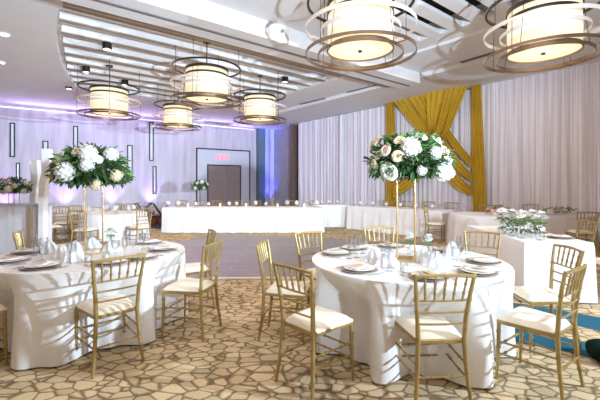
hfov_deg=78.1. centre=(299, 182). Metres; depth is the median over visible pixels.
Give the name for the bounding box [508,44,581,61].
diffuser
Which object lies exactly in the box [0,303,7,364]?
chair
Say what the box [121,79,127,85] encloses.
ceiling spotlight
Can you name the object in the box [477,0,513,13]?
ceiling slat
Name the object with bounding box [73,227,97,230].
cushion
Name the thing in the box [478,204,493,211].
chair
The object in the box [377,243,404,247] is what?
charger plate
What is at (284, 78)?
ceiling spotlight
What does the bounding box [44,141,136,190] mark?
flower arrangement
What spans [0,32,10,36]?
recessed light
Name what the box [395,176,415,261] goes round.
stand
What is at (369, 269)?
charger plate
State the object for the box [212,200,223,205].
chair
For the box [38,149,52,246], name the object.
pillar
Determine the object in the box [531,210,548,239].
bud vase
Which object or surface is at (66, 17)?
ceiling beam
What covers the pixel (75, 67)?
ceiling beam
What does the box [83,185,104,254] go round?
stand
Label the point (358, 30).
chandelier
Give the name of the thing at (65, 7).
ceiling beam
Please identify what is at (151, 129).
wall light
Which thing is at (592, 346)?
floor cushion
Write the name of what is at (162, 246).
folded napkin
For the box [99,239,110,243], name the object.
charger plate
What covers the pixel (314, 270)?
cushion
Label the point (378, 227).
chair
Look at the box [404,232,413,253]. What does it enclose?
bud vase
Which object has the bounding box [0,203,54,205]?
countertop
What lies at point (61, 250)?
napkin
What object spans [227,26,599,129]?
ceiling
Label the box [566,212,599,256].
chair
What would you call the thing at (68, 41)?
ceiling beam
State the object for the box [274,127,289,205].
wall
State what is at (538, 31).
chandelier
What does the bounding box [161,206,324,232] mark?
tablecloth
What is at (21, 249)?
folded napkin
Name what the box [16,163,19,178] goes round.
wall light
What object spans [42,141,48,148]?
wall light
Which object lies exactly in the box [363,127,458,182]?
flower arrangement
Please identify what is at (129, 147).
wall light
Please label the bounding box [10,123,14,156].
wall light
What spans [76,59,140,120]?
chandelier
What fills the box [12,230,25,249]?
chair
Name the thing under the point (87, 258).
votive candle
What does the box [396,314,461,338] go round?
cushion
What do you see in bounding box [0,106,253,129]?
trim
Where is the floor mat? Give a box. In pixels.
[151,220,161,228]
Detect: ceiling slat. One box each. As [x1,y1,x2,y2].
[394,8,440,37]
[395,0,462,29]
[433,0,484,22]
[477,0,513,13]
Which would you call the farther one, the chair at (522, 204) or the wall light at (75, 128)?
the wall light at (75, 128)
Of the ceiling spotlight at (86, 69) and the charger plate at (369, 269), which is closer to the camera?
the charger plate at (369, 269)
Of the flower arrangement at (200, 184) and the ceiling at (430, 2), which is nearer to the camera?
the ceiling at (430, 2)
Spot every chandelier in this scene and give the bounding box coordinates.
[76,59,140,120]
[153,88,201,130]
[170,41,241,108]
[233,73,285,124]
[305,0,416,71]
[483,0,599,73]
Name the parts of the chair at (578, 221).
leg, rail, leg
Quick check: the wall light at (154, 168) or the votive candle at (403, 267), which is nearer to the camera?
the votive candle at (403, 267)
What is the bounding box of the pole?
[339,115,342,203]
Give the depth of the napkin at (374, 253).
3.45 m
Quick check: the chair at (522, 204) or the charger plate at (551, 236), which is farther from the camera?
the chair at (522, 204)
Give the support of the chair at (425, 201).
on the floor
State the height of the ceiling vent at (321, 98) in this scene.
0.030 m
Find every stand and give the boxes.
[7,193,19,203]
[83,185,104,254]
[134,202,151,224]
[152,202,167,225]
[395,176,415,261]
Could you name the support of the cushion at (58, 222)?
on the chair at (67, 222)
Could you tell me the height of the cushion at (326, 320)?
0.045 m
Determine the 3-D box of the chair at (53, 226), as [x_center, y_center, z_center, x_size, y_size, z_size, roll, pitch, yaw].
[-5.966,1.044,8.719,0.430,0.917,0.489,0,0,28]
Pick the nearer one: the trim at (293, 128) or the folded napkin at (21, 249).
the folded napkin at (21, 249)
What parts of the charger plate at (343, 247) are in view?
plate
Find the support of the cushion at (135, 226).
on the chair at (136, 227)
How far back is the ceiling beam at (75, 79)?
13.11 m
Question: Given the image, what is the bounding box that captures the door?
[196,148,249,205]
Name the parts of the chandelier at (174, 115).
lamp shade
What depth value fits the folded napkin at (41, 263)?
3.24 m
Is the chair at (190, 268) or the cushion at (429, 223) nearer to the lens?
the chair at (190, 268)
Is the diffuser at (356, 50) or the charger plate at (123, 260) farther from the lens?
the diffuser at (356, 50)
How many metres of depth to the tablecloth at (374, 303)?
2.85 m
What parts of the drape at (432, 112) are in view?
hanging panel, hanging panel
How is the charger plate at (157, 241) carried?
on the tablecloth at (40, 305)
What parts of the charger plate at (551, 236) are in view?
plate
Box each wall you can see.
[0,104,267,211]
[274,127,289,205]
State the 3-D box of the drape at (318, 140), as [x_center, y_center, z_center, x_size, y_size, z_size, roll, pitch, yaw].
[0.874,-0.795,17.879,0.084,4.570,3.115,0,0,-39]
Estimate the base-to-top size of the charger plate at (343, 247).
0.028 m
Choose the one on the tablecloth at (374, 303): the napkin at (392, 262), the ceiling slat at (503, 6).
the napkin at (392, 262)
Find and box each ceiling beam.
[59,10,325,81]
[61,24,310,86]
[63,5,340,76]
[63,35,297,90]
[64,46,284,94]
[65,55,273,94]
[67,63,244,97]
[69,70,243,102]
[73,77,243,106]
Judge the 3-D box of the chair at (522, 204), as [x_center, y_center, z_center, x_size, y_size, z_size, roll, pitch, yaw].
[6.331,1.044,10.017,0.430,0.917,0.489,0,0,11]
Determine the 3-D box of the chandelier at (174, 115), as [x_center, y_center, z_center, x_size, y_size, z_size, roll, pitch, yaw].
[-4.150,-2.560,12.600,1.598,1.421,1.598,0,0,5]
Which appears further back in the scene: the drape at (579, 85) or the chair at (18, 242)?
the drape at (579, 85)
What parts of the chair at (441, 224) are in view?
leg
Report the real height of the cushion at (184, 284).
0.045 m
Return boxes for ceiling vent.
[299,98,325,104]
[346,85,376,92]
[460,52,492,62]
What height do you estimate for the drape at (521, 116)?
4.590 m
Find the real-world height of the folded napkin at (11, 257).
0.023 m
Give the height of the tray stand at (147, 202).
0.824 m
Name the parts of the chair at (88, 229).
leg, seat frame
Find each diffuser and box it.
[93,110,123,115]
[167,124,188,127]
[187,97,225,102]
[247,118,273,120]
[328,41,392,59]
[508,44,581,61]
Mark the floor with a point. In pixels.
(230, 363)
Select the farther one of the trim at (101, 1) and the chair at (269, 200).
the chair at (269, 200)
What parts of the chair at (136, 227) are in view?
leg, leg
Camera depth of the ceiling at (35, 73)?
10.36 m
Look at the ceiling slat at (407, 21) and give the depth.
7.75 m
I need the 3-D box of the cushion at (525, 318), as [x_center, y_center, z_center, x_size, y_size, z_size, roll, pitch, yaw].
[1.781,1.022,2.812,0.402,0.045,0.390,0,0,-37]
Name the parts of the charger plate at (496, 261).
plate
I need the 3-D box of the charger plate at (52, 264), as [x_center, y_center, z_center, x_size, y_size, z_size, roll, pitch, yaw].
[-2.273,0.727,3.254,0.316,0.028,0.316,0,0,6]
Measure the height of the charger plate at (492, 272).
0.028 m
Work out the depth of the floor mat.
12.63 m
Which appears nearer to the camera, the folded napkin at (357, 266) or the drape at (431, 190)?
the folded napkin at (357, 266)
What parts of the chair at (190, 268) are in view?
seat frame, leg, leg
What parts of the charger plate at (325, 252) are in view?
plate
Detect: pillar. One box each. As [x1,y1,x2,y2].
[29,160,40,202]
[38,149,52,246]
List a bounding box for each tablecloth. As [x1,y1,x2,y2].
[0,240,187,369]
[52,207,101,238]
[76,210,149,241]
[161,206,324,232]
[310,244,515,388]
[312,204,348,226]
[346,205,453,239]
[446,212,518,247]
[466,225,597,302]
[521,212,599,250]
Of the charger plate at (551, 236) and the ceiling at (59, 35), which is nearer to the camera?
the charger plate at (551, 236)
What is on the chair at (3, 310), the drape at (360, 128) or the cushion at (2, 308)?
the cushion at (2, 308)
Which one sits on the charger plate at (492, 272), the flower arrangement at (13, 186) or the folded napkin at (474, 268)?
the folded napkin at (474, 268)
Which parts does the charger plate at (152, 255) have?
plate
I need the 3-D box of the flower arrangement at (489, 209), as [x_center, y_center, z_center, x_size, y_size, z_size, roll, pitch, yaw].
[4.736,0.638,8.758,0.736,0.220,0.402,0,0,-11]
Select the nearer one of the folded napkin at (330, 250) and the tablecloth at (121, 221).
the folded napkin at (330, 250)
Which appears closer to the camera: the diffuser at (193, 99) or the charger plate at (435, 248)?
the charger plate at (435, 248)
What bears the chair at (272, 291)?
on the floor
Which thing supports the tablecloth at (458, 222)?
on the round table
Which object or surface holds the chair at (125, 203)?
on the floor
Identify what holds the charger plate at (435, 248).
on the tablecloth at (374, 303)
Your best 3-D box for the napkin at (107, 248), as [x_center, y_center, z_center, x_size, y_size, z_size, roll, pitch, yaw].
[-2.050,0.680,3.981,0.196,0.119,0.175,0,0,4]
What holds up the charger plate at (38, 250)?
on the tablecloth at (40, 305)
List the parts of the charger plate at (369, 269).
plate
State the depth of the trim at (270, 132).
21.53 m
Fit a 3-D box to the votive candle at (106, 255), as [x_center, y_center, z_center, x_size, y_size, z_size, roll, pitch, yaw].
[-1.897,0.702,3.617,0.072,0.078,0.072,0,0,0]
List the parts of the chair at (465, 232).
leg, rail, rail, leg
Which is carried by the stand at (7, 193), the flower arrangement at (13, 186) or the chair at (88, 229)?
the flower arrangement at (13, 186)
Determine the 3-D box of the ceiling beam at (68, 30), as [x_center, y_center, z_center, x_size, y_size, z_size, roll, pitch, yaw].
[-2.411,-3.328,10.177,7.022,0.185,0.130,0,0,-39]
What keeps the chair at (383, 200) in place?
on the floor
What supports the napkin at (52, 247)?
on the tablecloth at (40, 305)
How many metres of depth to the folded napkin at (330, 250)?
3.85 m
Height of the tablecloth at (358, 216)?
0.740 m
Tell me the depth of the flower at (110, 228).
4.29 m
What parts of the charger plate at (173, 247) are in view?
plate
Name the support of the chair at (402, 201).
on the floor
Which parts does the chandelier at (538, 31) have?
rod, lamp shade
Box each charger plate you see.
[0,256,31,263]
[10,248,40,253]
[19,261,62,269]
[95,259,127,265]
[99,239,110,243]
[128,253,158,259]
[136,239,162,244]
[148,246,177,251]
[321,249,351,255]
[339,245,367,250]
[340,264,377,273]
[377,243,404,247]
[407,270,449,280]
[433,247,462,252]
[457,266,498,275]
[465,256,501,264]
[528,229,548,232]
[547,234,574,238]
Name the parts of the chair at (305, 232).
leg, rail, leg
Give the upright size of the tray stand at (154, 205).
0.824 m
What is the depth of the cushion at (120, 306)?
3.06 m
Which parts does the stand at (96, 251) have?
post, post, post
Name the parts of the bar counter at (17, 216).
corner post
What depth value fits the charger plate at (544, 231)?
5.47 m
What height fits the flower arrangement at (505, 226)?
0.203 m
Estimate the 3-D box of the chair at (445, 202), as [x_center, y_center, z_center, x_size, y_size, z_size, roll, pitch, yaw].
[4.420,1.044,11.010,0.489,0.917,0.430,0,0,-43]
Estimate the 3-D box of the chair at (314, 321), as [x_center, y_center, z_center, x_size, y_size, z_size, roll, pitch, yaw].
[0.095,1.044,2.796,0.489,0.917,0.430,0,0,-44]
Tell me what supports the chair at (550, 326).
on the floor
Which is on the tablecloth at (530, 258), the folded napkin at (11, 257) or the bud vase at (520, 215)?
the bud vase at (520, 215)
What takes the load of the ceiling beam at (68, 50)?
attached to the ceiling at (59, 35)
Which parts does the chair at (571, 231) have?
leg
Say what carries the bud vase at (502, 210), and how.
on the tablecloth at (530, 258)
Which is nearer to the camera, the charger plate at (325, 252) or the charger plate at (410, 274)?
the charger plate at (410, 274)
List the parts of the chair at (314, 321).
leg, rail, rail, rail, rail, leg, seat frame, leg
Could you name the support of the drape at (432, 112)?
hanging from the ceiling at (473, 72)
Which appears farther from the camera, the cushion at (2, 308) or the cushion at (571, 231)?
the cushion at (571, 231)
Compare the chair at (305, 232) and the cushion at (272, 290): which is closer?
the cushion at (272, 290)
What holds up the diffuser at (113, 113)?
attached to the chandelier at (105, 100)
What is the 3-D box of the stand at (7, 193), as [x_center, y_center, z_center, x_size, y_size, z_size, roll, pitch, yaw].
[-5.565,0.296,7.200,0.160,0.207,0.160,0,0,0]
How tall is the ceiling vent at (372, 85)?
0.030 m
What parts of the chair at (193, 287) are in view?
leg, leg, seat frame, leg, rail, leg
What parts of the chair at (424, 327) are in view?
leg, seat frame, rail, rail, rail, rail, leg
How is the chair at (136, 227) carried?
on the floor
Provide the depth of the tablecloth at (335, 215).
12.48 m
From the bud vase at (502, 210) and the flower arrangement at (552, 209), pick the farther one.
the flower arrangement at (552, 209)
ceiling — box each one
[0,0,240,122]
[57,1,328,88]
[60,0,419,87]
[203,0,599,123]
[206,0,520,59]
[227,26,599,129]
[394,0,481,23]
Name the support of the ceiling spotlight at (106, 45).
attached to the ceiling beam at (68, 30)
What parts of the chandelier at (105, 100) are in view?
lamp shade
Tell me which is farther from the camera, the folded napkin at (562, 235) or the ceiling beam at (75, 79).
the ceiling beam at (75, 79)
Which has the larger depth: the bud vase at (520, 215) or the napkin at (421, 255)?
the bud vase at (520, 215)
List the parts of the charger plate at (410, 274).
plate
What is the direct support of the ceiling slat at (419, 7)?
attached to the ceiling at (293, 14)
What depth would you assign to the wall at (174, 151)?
17.27 m
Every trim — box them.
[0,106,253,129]
[63,1,389,87]
[93,0,409,85]
[256,128,264,205]
[268,130,273,205]
[290,124,297,205]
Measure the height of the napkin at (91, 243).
0.119 m
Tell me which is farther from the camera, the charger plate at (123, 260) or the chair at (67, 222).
the chair at (67, 222)
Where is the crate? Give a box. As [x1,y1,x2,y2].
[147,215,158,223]
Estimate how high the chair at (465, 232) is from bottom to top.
0.917 m
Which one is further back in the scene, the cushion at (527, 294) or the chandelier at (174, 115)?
the chandelier at (174, 115)
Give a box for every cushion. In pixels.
[0,303,6,310]
[54,221,69,223]
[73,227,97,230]
[76,294,134,315]
[127,225,148,228]
[163,278,213,291]
[185,263,207,272]
[265,281,309,295]
[285,306,352,331]
[301,268,315,277]
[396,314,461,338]
[427,222,444,224]
[496,307,570,333]
[513,286,570,301]
[567,229,593,233]
[585,339,599,361]
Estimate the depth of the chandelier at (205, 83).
8.15 m
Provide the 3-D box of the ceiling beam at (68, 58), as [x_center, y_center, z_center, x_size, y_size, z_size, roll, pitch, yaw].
[-3.637,-3.328,11.964,6.698,0.185,0.130,0,0,-39]
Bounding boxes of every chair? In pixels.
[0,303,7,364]
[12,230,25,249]
[52,206,72,241]
[52,225,62,243]
[67,205,81,237]
[68,210,98,242]
[74,253,145,378]
[121,203,136,210]
[126,208,152,239]
[161,239,223,341]
[185,229,216,305]
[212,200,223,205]
[256,239,309,342]
[267,200,279,205]
[272,261,353,399]
[294,231,322,310]
[363,226,394,244]
[383,200,392,205]
[395,273,476,399]
[402,201,412,207]
[422,201,434,207]
[423,206,444,243]
[445,202,458,211]
[464,231,501,258]
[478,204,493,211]
[495,263,587,399]
[513,243,584,354]
[522,204,538,210]
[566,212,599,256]
[576,220,598,282]
[596,257,599,286]
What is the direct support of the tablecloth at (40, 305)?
on the round table
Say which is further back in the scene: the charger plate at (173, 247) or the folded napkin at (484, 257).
the charger plate at (173, 247)
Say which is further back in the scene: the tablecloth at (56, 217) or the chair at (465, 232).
the tablecloth at (56, 217)
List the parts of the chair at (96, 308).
leg, leg, seat frame, rail, rail, rail, rail, leg, leg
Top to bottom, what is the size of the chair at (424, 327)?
0.917 m
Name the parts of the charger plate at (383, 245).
plate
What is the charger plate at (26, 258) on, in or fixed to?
on the tablecloth at (40, 305)
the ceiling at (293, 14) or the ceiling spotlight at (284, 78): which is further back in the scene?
the ceiling spotlight at (284, 78)
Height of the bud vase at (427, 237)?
0.226 m
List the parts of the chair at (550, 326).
leg, leg, seat frame, leg, rail, rail, rail, leg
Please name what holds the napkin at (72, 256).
on the tablecloth at (40, 305)
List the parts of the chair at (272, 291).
leg, rail, leg, seat frame, leg, leg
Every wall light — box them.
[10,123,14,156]
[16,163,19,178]
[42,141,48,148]
[73,126,77,160]
[127,145,132,180]
[149,122,153,160]
[152,166,156,193]
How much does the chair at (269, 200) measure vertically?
0.917 m
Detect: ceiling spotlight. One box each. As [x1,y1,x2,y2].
[82,66,89,72]
[102,41,111,50]
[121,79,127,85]
[282,76,287,82]
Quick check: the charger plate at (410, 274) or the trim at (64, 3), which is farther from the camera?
the trim at (64, 3)
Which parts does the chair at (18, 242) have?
leg, leg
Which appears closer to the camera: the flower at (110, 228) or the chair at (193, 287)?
the chair at (193, 287)
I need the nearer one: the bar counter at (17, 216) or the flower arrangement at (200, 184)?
the bar counter at (17, 216)
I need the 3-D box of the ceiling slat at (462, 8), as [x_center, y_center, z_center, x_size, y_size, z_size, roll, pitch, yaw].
[2.614,-3.320,6.650,2.600,0.080,0.280,0,0,-39]
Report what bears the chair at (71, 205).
on the floor
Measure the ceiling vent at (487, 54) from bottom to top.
0.030 m
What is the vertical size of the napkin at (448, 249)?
0.140 m
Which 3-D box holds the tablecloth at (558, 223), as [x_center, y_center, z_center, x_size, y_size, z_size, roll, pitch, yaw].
[6.114,1.115,8.902,1.693,0.740,1.681,0,0,0]
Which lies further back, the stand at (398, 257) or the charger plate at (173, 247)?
the charger plate at (173, 247)
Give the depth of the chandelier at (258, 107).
10.79 m
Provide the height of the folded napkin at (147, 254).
0.023 m
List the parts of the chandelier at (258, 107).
lamp shade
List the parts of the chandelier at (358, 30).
rod, lamp shade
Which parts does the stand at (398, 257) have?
post, post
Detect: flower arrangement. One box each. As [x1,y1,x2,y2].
[0,176,33,194]
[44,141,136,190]
[191,180,208,190]
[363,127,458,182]
[485,205,514,213]
[497,221,544,233]
[543,206,578,213]
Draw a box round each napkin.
[0,256,24,260]
[16,248,37,250]
[30,261,51,266]
[39,241,57,252]
[53,245,67,258]
[63,240,85,262]
[82,237,101,248]
[100,241,121,252]
[131,253,150,256]
[154,245,171,248]
[327,249,345,252]
[345,244,361,247]
[349,264,368,269]
[364,247,381,262]
[375,250,399,267]
[413,247,430,263]
[418,270,437,273]
[422,251,447,268]
[442,241,460,256]
[464,266,490,272]
[471,256,494,259]
[553,234,569,236]
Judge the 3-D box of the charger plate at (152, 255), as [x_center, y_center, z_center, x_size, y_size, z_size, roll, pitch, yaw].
[-1.566,0.727,3.654,0.316,0.028,0.316,0,0,25]
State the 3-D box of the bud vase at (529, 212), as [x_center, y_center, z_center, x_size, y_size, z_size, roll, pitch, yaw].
[3.175,0.548,5.095,0.258,0.384,0.190,0,0,-24]
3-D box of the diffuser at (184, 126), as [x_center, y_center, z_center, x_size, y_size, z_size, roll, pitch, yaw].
[-4.150,-1.933,12.600,0.930,0.045,0.930,0,0,0]
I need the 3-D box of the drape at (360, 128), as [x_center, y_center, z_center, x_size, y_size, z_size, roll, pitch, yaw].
[2.661,-0.795,15.644,0.086,4.570,2.609,0,0,-39]
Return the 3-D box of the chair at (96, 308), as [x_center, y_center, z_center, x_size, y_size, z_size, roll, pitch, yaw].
[-1.595,1.044,3.116,0.489,0.917,0.430,0,0,45]
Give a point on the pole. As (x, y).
(340, 116)
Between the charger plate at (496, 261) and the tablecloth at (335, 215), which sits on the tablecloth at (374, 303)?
the charger plate at (496, 261)
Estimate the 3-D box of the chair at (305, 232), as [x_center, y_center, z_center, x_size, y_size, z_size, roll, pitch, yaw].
[0.229,1.044,4.308,0.430,0.917,0.489,0,0,-37]
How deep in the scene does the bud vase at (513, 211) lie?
5.20 m
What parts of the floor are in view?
edge trim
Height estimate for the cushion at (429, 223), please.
0.045 m
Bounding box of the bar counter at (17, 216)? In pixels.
[0,203,54,254]
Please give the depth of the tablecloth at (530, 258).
4.63 m
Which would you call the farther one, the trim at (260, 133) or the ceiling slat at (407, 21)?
the trim at (260, 133)
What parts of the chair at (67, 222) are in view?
leg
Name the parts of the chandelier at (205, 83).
lamp shade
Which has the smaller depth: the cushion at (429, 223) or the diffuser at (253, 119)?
the cushion at (429, 223)
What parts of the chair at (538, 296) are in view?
leg, seat frame, leg, rail, rail, leg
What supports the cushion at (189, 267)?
on the chair at (190, 268)
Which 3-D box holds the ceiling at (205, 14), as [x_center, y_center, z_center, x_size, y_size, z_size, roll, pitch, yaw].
[-6.295,-3.410,3.450,24.503,0.980,0.780,0,0,-39]
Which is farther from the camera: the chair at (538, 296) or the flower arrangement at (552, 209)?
the flower arrangement at (552, 209)
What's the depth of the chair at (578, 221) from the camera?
5.74 m
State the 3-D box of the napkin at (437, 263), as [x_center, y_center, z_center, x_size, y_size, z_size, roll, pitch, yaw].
[1.207,0.669,3.272,0.175,0.140,0.196,0,0,-30]
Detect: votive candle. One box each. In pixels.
[84,253,91,262]
[102,252,109,257]
[400,265,407,272]
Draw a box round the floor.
[0,214,599,399]
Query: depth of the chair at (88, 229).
8.01 m
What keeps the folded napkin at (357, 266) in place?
on the charger plate at (369, 269)
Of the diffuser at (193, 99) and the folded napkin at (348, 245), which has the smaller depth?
the folded napkin at (348, 245)
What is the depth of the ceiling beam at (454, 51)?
9.89 m
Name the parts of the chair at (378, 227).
leg, rail, rail, leg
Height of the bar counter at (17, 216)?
1.100 m
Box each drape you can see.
[298,115,338,205]
[341,105,385,205]
[386,84,486,211]
[395,87,481,211]
[482,70,559,213]
[560,62,599,240]
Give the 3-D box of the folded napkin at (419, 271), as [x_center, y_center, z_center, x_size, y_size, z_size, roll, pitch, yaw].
[1.006,0.708,2.900,0.086,0.023,0.191,0,0,-9]
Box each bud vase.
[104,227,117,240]
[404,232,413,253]
[422,234,432,250]
[493,207,510,233]
[503,208,518,235]
[513,209,526,237]
[523,209,537,236]
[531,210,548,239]
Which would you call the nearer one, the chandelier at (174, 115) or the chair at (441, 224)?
the chair at (441, 224)
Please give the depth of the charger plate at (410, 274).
2.87 m
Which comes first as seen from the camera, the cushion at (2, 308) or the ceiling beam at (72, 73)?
the cushion at (2, 308)
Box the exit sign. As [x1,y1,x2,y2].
[217,155,227,160]
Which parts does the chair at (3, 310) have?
leg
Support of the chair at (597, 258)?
on the floor
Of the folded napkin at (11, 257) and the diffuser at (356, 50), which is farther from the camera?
the diffuser at (356, 50)
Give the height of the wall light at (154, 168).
1.357 m
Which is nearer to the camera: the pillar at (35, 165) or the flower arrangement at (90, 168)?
the flower arrangement at (90, 168)

